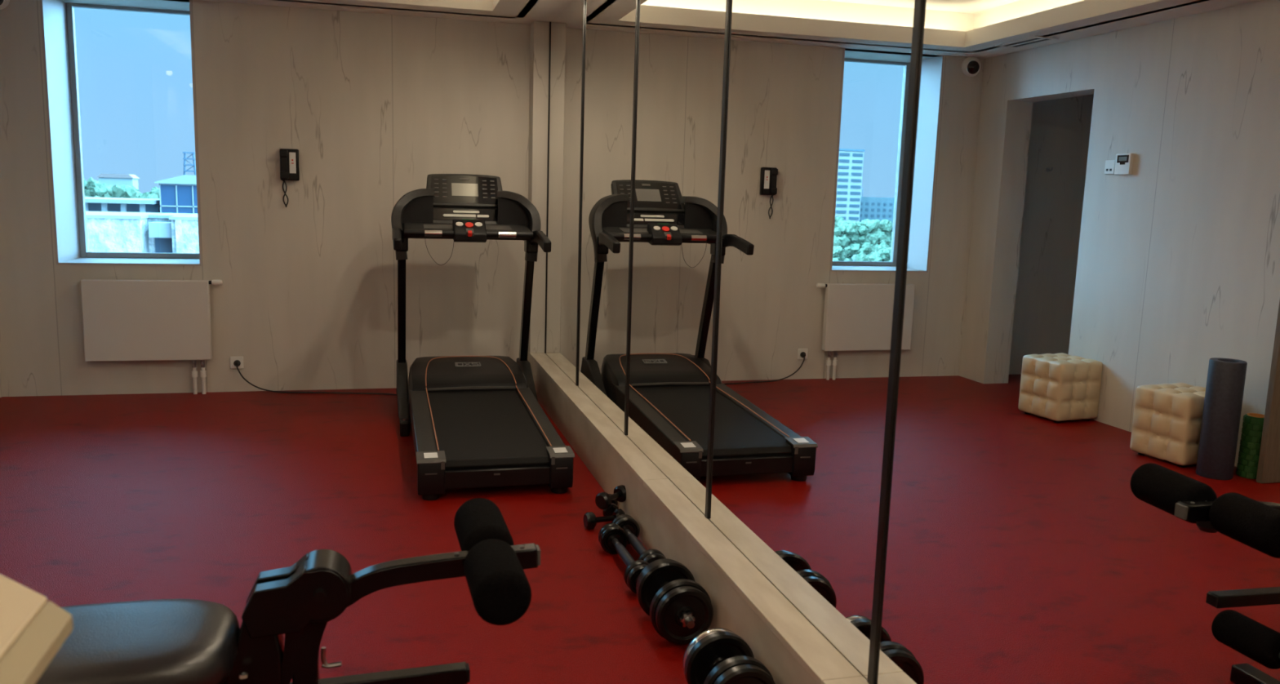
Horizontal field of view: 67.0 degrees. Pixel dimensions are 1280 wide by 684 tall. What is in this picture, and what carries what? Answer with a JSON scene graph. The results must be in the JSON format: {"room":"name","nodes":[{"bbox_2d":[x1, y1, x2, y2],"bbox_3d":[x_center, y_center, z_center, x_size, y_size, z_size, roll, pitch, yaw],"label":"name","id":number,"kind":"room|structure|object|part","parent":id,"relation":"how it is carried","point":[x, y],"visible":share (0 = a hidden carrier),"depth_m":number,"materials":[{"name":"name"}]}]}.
{"room":"gym","nodes":[
{"label":"gym","id":0,"kind":"room"},
{"bbox_2d":[0,373,2,397],"bbox_3d":[-3.027,-0.469,1.805,0.223,3.000,8.600,-1,9,-15],"label":"wall","id":1,"kind":"structure","parent":0,"point":[1,396],"depth_m":6.14,"materials":[{"name":"paint"}]},
{"bbox_2d":[0,0,530,396],"bbox_3d":[-3.220,-1.188,6.457,5.700,3.000,0.600,-1,9,-15],"label":"wall","id":2,"kind":"structure","parent":0,"point":[372,105],"depth_m":6.44,"materials":[{"name":"paint"}]},
{"bbox_2d":[0,0,9,9],"bbox_3d":[-3.867,-2.070,5.780,0.156,0.156,0.089,-1,9,-15],"label":"security camera","id":3,"kind":"object","parent":2,"relation":"attached to","point":[3,3],"visible":1,"depth_m":5.81,"materials":[{"name":"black plastic"}]},
{"bbox_2d":[40,0,201,266],"bbox_3d":[-3.325,-1.362,6.346,0.852,1.677,0.504,-1,9,-15],"label":"trim","id":4,"kind":"structure","parent":2,"relation":"attached to","point":[53,12],"depth_m":6.22,"materials":[{"name":"grey paint"}]},
{"bbox_2d":[66,2,199,258],"bbox_3d":[-3.388,-1.406,6.581,0.826,1.665,0.050,-1,9,-15],"label":"window","id":5,"kind":"structure","parent":2,"relation":"in","point":[84,252],"depth_m":6.48,"materials":[{"name":"grey"}]},
{"bbox_2d":[80,279,222,394],"bbox_3d":[-3.153,-0.029,6.303,0.827,0.761,0.084,-1,9,-15],"label":"radiator","id":6,"kind":"object","parent":2,"relation":"attached to","point":[123,319],"visible":1,"depth_m":6.24,"materials":[{"name":"white metal"}]},
{"bbox_2d":[82,279,208,280],"bbox_3d":[-3.179,-0.393,6.230,0.735,0.014,0.036,-1,9,-15],"label":"grille","id":7,"kind":"object","parent":6,"relation":"attached to","point":[82,279],"depth_m":6.19,"materials":[{"name":"white metal"}]},
{"bbox_3d":[-3.180,-0.137,6.243,0.747,0.524,0.017,-1,9,-15],"label":"panel","id":8,"kind":"part","parent":6,"relation":"part of","materials":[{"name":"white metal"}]},
{"bbox_2d":[230,355,244,368],"bbox_3d":[-2.705,0.138,6.490,0.084,0.084,0.010,-1,9,-15],"label":"wall socket","id":9,"kind":"object","parent":2,"relation":"attached to","point":[233,359],"visible":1,"depth_m":6.48,"materials":[{"name":"white plastic"}]},
{"bbox_2d":[279,148,299,207],"bbox_3d":[-2.306,-1.078,6.368,0.118,0.381,0.072,-1,9,-15],"label":"wall phone","id":10,"kind":"object","parent":2,"relation":"attached to","point":[289,157],"visible":1,"depth_m":6.34,"materials":[{"name":"black plastic"}]},
{"bbox_3d":[-2.342,-0.982,6.389,0.038,0.182,0.017,-1,9,-15],"label":"cord","id":11,"kind":"part","parent":10,"relation":"part of","materials":[{"name":"black plastic"}]},
{"bbox_2d":[0,387,689,683],"bbox_3d":[-2.175,1.079,2.441,5.600,0.200,9.300,-1,9,-15],"label":"floor","id":12,"kind":"structure","parent":0,"point":[104,498],"depth_m":4.01,"materials":[{"name":"red rubber"}]},
{"bbox_2d":[0,573,72,683],"bbox_3d":[-0.890,0.778,0.848,0.669,0.952,0.695,-1,9,-15],"label":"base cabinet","id":13,"kind":"object","parent":12,"relation":"on","point":[33,629],"visible":1,"depth_m":0.97,"materials":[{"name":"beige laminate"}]},
{"bbox_2d":[35,497,540,683],"bbox_3d":[-0.964,0.546,1.805,1.565,1.116,0.570,-1,9,-15],"label":"bench","id":14,"kind":"object","parent":12,"relation":"on","point":[157,641],"visible":0.96,"depth_m":1.82,"materials":[{"name":"black leather"}]},
{"bbox_3d":[-0.985,0.568,1.753,0.475,0.089,0.335,-1,9,-15],"label":"seat","id":15,"kind":"part","parent":14,"relation":"part of","materials":[{"name":"black leather"}]},
{"bbox_3d":[-0.754,0.785,1.889,0.113,0.573,0.075,-1,9,-15],"label":"post","id":16,"kind":"part","parent":14,"relation":"part of","materials":[{"name":"black metal"}]},
{"bbox_3d":[-0.636,0.694,1.906,0.088,0.401,0.045,-1,9,-15],"label":"lever","id":17,"kind":"part","parent":14,"relation":"part of","materials":[{"name":"black metal"}]},
{"bbox_3d":[-0.419,0.472,1.950,0.426,0.100,0.038,-1,9,-15],"label":"extension arm","id":18,"kind":"part","parent":14,"relation":"part of","materials":[{"name":"black metal"}]},
{"bbox_2d":[233,360,396,395],"bbox_3d":[-2.036,0.252,6.471,1.363,0.219,0.272,3,9,10],"label":"power cord","id":19,"kind":"object","parent":12,"relation":"on","point":[237,363],"visible":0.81,"depth_m":6.53,"materials":[{"name":"black plastic"}]},
{"bbox_2d":[391,173,574,500],"bbox_3d":[-0.904,-0.185,5.349,0.891,1.491,2.171,-1,9,-15],"label":"treadmill","id":20,"kind":"object","parent":12,"relation":"on","point":[477,421],"visible":1,"depth_m":5.65,"materials":[{"name":"grey plastic"}]},
{"bbox_3d":[-1.380,-0.591,5.505,0.067,0.110,0.503,0,9,-11],"label":"handle","id":21,"kind":"part","parent":20,"relation":"part of","materials":[{"name":"black plastic"}]},
{"bbox_3d":[-1.373,-0.764,5.882,0.224,0.285,0.025,-1,9,-15],"label":"shoulder panel","id":22,"kind":"part","parent":20,"relation":"part of","materials":[{"name":"black plastic"}]},
{"bbox_3d":[-1.159,0.427,5.137,0.096,0.150,1.575,-1,9,-15],"label":"rail","id":23,"kind":"part","parent":20,"relation":"part of","materials":[{"name":"grey plastic"}]},
{"bbox_3d":[-1.177,-0.537,5.678,0.171,0.171,0.018,-1,9,-15],"label":"safety cord","id":24,"kind":"part","parent":20,"relation":"part of","materials":[{"name":"black plastic"}]},
{"bbox_3d":[-1.107,-0.958,6.102,0.426,0.185,0.156,-1,9,-15],"label":"glass","id":25,"kind":"part","parent":20,"relation":"part of","materials":[{"name":"black"}]},
{"bbox_3d":[-1.082,-0.793,6.005,0.444,0.073,0.062,-1,9,-15],"label":"glass","id":26,"kind":"part","parent":20,"relation":"part of","materials":[{"name":"black"}]},
{"bbox_2d":[403,222,531,239],"bbox_3d":[-1.054,-0.677,5.892,0.753,0.090,0.306,-1,9,-15],"label":"handlebar","id":27,"kind":"object","parent":20,"relation":"on","point":[490,227],"depth_m":5.80,"materials":[{"name":"grey plastic"}]},
{"bbox_2d":[408,355,528,422],"bbox_3d":[-1.075,0.272,5.987,0.707,0.294,0.648,-1,9,-15],"label":"hood","id":28,"kind":"object","parent":20,"relation":"attached to","point":[446,374],"depth_m":5.82,"materials":[{"name":"grey plastic"}]},
{"bbox_2d":[466,228,474,236],"bbox_3d":[-1.003,-0.640,5.701,0.044,0.057,0.070,-1,9,-15],"label":"button","id":29,"kind":"object","parent":20,"relation":"attached to","point":[469,232],"depth_m":5.68,"materials":[{"name":"red plastic"}]},
{"bbox_3d":[-0.776,-0.770,6.042,0.224,0.285,0.025,-1,9,-15],"label":"shoulder panel","id":30,"kind":"part","parent":20,"relation":"part of","materials":[{"name":"black plastic"}]},
{"bbox_3d":[-0.570,0.421,5.294,0.083,0.150,1.575,-1,9,-15],"label":"rail","id":31,"kind":"part","parent":20,"relation":"part of","materials":[{"name":"grey plastic"}]},
{"bbox_3d":[-0.588,-0.600,5.716,0.058,0.110,0.501,-1,9,-17],"label":"handle","id":32,"kind":"part","parent":20,"relation":"part of","materials":[{"name":"black plastic"}]},
{"bbox_2d":[583,508,625,529],"bbox_3d":[-0.150,0.749,4.089,0.170,0.072,0.072,-2,9,-23],"label":"dumbbell","id":33,"kind":"object","parent":12,"relation":"on","point":[590,520],"visible":0.73,"depth_m":4.07,"materials":[{"name":"black metal"}]},
{"bbox_2d":[595,484,626,509],"bbox_3d":[-0.118,0.665,4.147,0.072,0.072,0.170,8,11,34],"label":"dumbbell","id":34,"kind":"object","parent":33,"relation":"on","point":[602,500],"visible":0.94,"depth_m":4.09,"materials":[{"name":"black metal"}]},
{"bbox_2d":[602,493,618,515],"bbox_3d":[-0.131,0.725,4.248,0.072,0.072,0.170,1,9,-5],"label":"dumbbell","id":35,"kind":"object","parent":12,"relation":"on","point":[607,512],"visible":0.44,"depth_m":4.16,"materials":[{"name":"black metal"}]},
{"bbox_2d":[598,523,649,594],"bbox_3d":[-0.052,0.804,3.616,0.110,0.110,0.574,-1,9,-16],"label":"dumbbell","id":36,"kind":"object","parent":12,"relation":"on","point":[612,538],"visible":0.73,"depth_m":3.71,"materials":[{"name":"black metal"}]},
{"bbox_3d":[-0.112,0.770,3.824,0.106,0.106,0.034,-1,9,-16],"label":"weight plate","id":37,"kind":"part","parent":36,"relation":"part of","materials":[{"name":"black metal"}]},
{"bbox_3d":[-0.102,0.776,3.790,0.110,0.110,0.034,-1,9,-16],"label":"weight plate","id":38,"kind":"part","parent":36,"relation":"part of","materials":[{"name":"black metal"}]},
{"bbox_3d":[-0.002,0.832,3.442,0.110,0.110,0.034,-1,9,-16],"label":"weight plate","id":39,"kind":"part","parent":36,"relation":"part of","materials":[{"name":"black metal"}]},
{"bbox_3d":[0.008,0.838,3.408,0.106,0.106,0.034,-1,9,-16],"label":"weight plate","id":40,"kind":"part","parent":36,"relation":"part of","materials":[{"name":"black metal"}]},
{"bbox_2d":[611,514,666,563],"bbox_3d":[-0.006,0.789,3.726,0.110,0.110,0.574,-1,9,-16],"label":"dumbbell","id":41,"kind":"object","parent":12,"relation":"on","point":[626,522],"visible":0.48,"depth_m":3.77,"materials":[{"name":"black metal"}]},
{"bbox_3d":[-0.066,0.755,3.934,0.106,0.106,0.034,-1,9,-16],"label":"weight plate","id":42,"kind":"part","parent":41,"relation":"part of","materials":[{"name":"black metal"}]},
{"bbox_3d":[-0.056,0.760,3.900,0.110,0.110,0.034,-1,9,-16],"label":"weight plate","id":43,"kind":"part","parent":41,"relation":"part of","materials":[{"name":"black metal"}]},
{"bbox_3d":[0.044,0.817,3.552,0.110,0.110,0.034,-1,9,-16],"label":"weight plate","id":44,"kind":"part","parent":41,"relation":"part of","materials":[{"name":"black metal"}]},
{"bbox_3d":[0.054,0.822,3.518,0.106,0.106,0.034,-1,9,-16],"label":"weight plate","id":45,"kind":"part","parent":41,"relation":"part of","materials":[{"name":"black metal"}]},
{"bbox_2d":[635,558,713,644],"bbox_3d":[0.109,0.837,3.136,0.200,0.200,0.369,-1,9,-15],"label":"dumbbell","id":46,"kind":"object","parent":12,"relation":"on","point":[679,609],"visible":0.99,"depth_m":3.02,"materials":[{"name":"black metal"}]},
{"bbox_3d":[0.079,0.819,3.247,0.184,0.184,0.034,-1,9,-15],"label":"weight plate","id":47,"kind":"part","parent":46,"relation":"part of","materials":[{"name":"black metal"}]},
{"bbox_3d":[0.088,0.825,3.212,0.200,0.200,0.034,-1,9,-15],"label":"weight plate","id":48,"kind":"part","parent":46,"relation":"part of","materials":[{"name":"black metal"}]},
{"bbox_3d":[0.129,0.849,3.059,0.200,0.200,0.034,-1,9,-15],"label":"weight plate","id":49,"kind":"part","parent":46,"relation":"part of","materials":[{"name":"black metal"}]},
{"bbox_3d":[0.138,0.855,3.024,0.184,0.184,0.034,-1,9,-15],"label":"weight plate","id":50,"kind":"part","parent":46,"relation":"part of","materials":[{"name":"black metal"}]},
{"bbox_2d":[682,627,775,683],"bbox_3d":[0.242,0.919,2.629,0.200,0.200,0.354,-1,9,-15],"label":"dumbbell","id":51,"kind":"object","parent":12,"relation":"on","point":[718,655],"visible":1,"depth_m":2.66,"materials":[{"name":"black metal"}]},
{"bbox_3d":[0.214,0.902,2.733,0.188,0.188,0.034,-1,9,-15],"label":"weight plate","id":52,"kind":"part","parent":51,"relation":"part of","materials":[{"name":"black metal"}]},
{"bbox_3d":[0.223,0.907,2.699,0.200,0.200,0.034,-1,9,-15],"label":"weight plate","id":53,"kind":"part","parent":51,"relation":"part of","materials":[{"name":"black metal"}]},
{"bbox_3d":[0.260,0.930,2.559,0.200,0.200,0.034,-1,9,-15],"label":"weight plate","id":54,"kind":"part","parent":51,"relation":"part of","materials":[{"name":"black metal"}]},
{"bbox_3d":[0.270,0.935,2.525,0.188,0.188,0.034,-1,9,-15],"label":"weight plate","id":55,"kind":"part","parent":51,"relation":"part of","materials":[{"name":"black metal"}]},
{"bbox_2d":[165,0,572,24],"bbox_3d":[-2.065,-1.709,1.915,5.600,0.426,8.700,-1,9,-15],"label":"ceiling","id":56,"kind":"structure","parent":0,"point":[511,11],"depth_m":6.14,"materials":[{"name":"white paint"}]},
{"bbox_2d":[545,353,866,679],"bbox_3d":[0.523,-0.508,2.752,0.192,3.000,8.600,-1,9,-15],"label":"wall","id":57,"kind":"structure","parent":0,"point":[545,353],"depth_m":3.12,"materials":[{"name":"beige"}]},
{"bbox_2d":[528,21,549,353],"bbox_3d":[-0.714,-1.051,6.749,0.109,2.260,0.171,-1,9,-15],"label":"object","id":58,"kind":"structure","parent":57,"relation":"attached to","point":[539,30],"depth_m":6.64,"materials":[{"name":"stone"}]},
{"bbox_2d":[544,22,550,353],"bbox_3d":[-0.638,-1.036,6.669,0.005,2.258,0.016,-1,9,-15],"label":"divider","id":59,"kind":"object","parent":57,"relation":"attached to","point":[549,22],"visible":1,"depth_m":6.65,"materials":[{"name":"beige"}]},
{"bbox_2d":[545,0,582,383],"bbox_3d":[-0.486,-0.948,6.125,0.006,2.258,1.165,-1,9,-15],"label":"wall mirror","id":60,"kind":"object","parent":57,"relation":"attached to","point":[566,28],"visible":1,"depth_m":6.07,"materials":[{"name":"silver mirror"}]},
{"bbox_2d":[575,0,585,386],"bbox_3d":[-0.343,-0.858,5.566,0.007,2.258,0.026,-1,9,-15],"label":"divider","id":61,"kind":"object","parent":57,"relation":"attached to","point":[584,1],"visible":1,"depth_m":5.56,"materials":[{"name":"black"}]},
{"bbox_2d":[577,0,635,431],"bbox_3d":[-0.184,-0.766,4.998,0.006,2.258,1.190,-1,9,-15],"label":"wall mirror","id":62,"kind":"object","parent":57,"relation":"attached to","point":[609,24],"visible":1,"depth_m":4.95,"materials":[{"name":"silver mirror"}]},
{"bbox_2d":[623,0,638,435],"bbox_3d":[-0.037,-0.674,4.426,0.007,2.258,0.026,-1,9,-15],"label":"divider","id":63,"kind":"object","parent":57,"relation":"attached to","point":[637,1],"visible":1,"depth_m":4.43,"materials":[{"name":"black"}]},
{"bbox_2d":[626,0,726,514],"bbox_3d":[0.124,-0.581,3.854,0.006,2.258,1.199,-1,9,-15],"label":"wall mirror","id":64,"kind":"object","parent":57,"relation":"attached to","point":[680,59],"visible":1,"depth_m":3.79,"materials":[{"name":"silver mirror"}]},
{"bbox_2d":[527,351,869,683],"bbox_3d":[0.333,0.846,2.919,0.115,0.264,8.600,-1,9,-15],"label":"ledge","id":65,"kind":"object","parent":57,"relation":"attached to","point":[744,602],"depth_m":3.32,"materials":[{"name":"wood"}]},
{"bbox_2d":[704,0,730,519],"bbox_3d":[0.272,-0.489,3.279,0.007,2.258,0.026,-1,9,-15],"label":"divider","id":66,"kind":"object","parent":57,"relation":"attached to","point":[728,2],"visible":1,"depth_m":3.30,"materials":[{"name":"black"}]},
{"bbox_2d":[708,0,915,679],"bbox_3d":[0.433,-0.396,2.704,0.006,2.258,1.205,-1,9,-15],"label":"wall mirror","id":67,"kind":"object","parent":57,"relation":"attached to","point":[817,91],"visible":1,"depth_m":2.60,"materials":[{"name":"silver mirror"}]},
{"bbox_2d":[866,0,923,683],"bbox_3d":[0.582,-0.302,2.125,0.007,2.258,0.026,-1,9,-15],"label":"divider","id":68,"kind":"object","parent":57,"relation":"attached to","point":[918,4],"visible":1,"depth_m":2.16,"materials":[{"name":"black metal"}]},
{"bbox_2d":[875,0,1279,683],"bbox_3d":[1.055,-0.021,0.388,0.006,2.258,3.641,-1,9,-15],"label":"wall mirror","id":69,"kind":"object","parent":57,"relation":"attached to","point":[1084,479],"visible":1,"depth_m":1.58,"materials":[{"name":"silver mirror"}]},
{"label":"outside","id":70,"kind":"structure","parent":0,"visible":0},
{"bbox_3d":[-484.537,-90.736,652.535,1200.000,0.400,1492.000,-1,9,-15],"label":"ground","id":71,"kind":"structure","parent":70,"visible":0},
{"bbox_2d":[97,173,139,189],"bbox_3d":[-344.697,-98.015,640.204,22.000,26.000,17.000,-1,9,-15],"label":"block","id":72,"kind":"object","parent":71,"relation":"on","point":[108,179],"visible":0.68,"depth_m":631.87,"materials":[{"name":"grey"}]},
{"bbox_2d":[83,177,159,199],"bbox_3d":[-148.502,-33.584,264.546,106.936,24.176,297.573,-1,9,-15],"label":"tree belt","id":73,"kind":"object","parent":71,"relation":"on","point":[92,188],"visible":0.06,"depth_m":375.15,"materials":[{"name":"green plant"}]},
{"bbox_2d":[84,196,159,213],"bbox_3d":[-37.538,1.659,63.404,12.500,22.080,6.400,-1,9,-15],"label":"building","id":74,"kind":"structure","parent":71,"relation":"on","point":[91,204],"depth_m":61.01,"materials":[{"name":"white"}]},
{"bbox_2d":[85,211,199,253],"bbox_3d":[-17.935,6.290,36.880,11.200,22.130,4.300,-1,9,-15],"label":"building","id":75,"kind":"structure","parent":71,"relation":"on","point":[106,231],"depth_m":33.59,"materials":[{"name":"grey"}]},
{"bbox_2d":[154,151,197,213],"bbox_3d":[-27.402,-0.216,67.135,8.950,25.254,8.100,-1,9,-15],"label":"pavilion","id":76,"kind":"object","parent":71,"relation":"on","point":[178,194],"visible":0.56,"depth_m":61.23,"materials":[{"name":"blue glass"}]}
]}

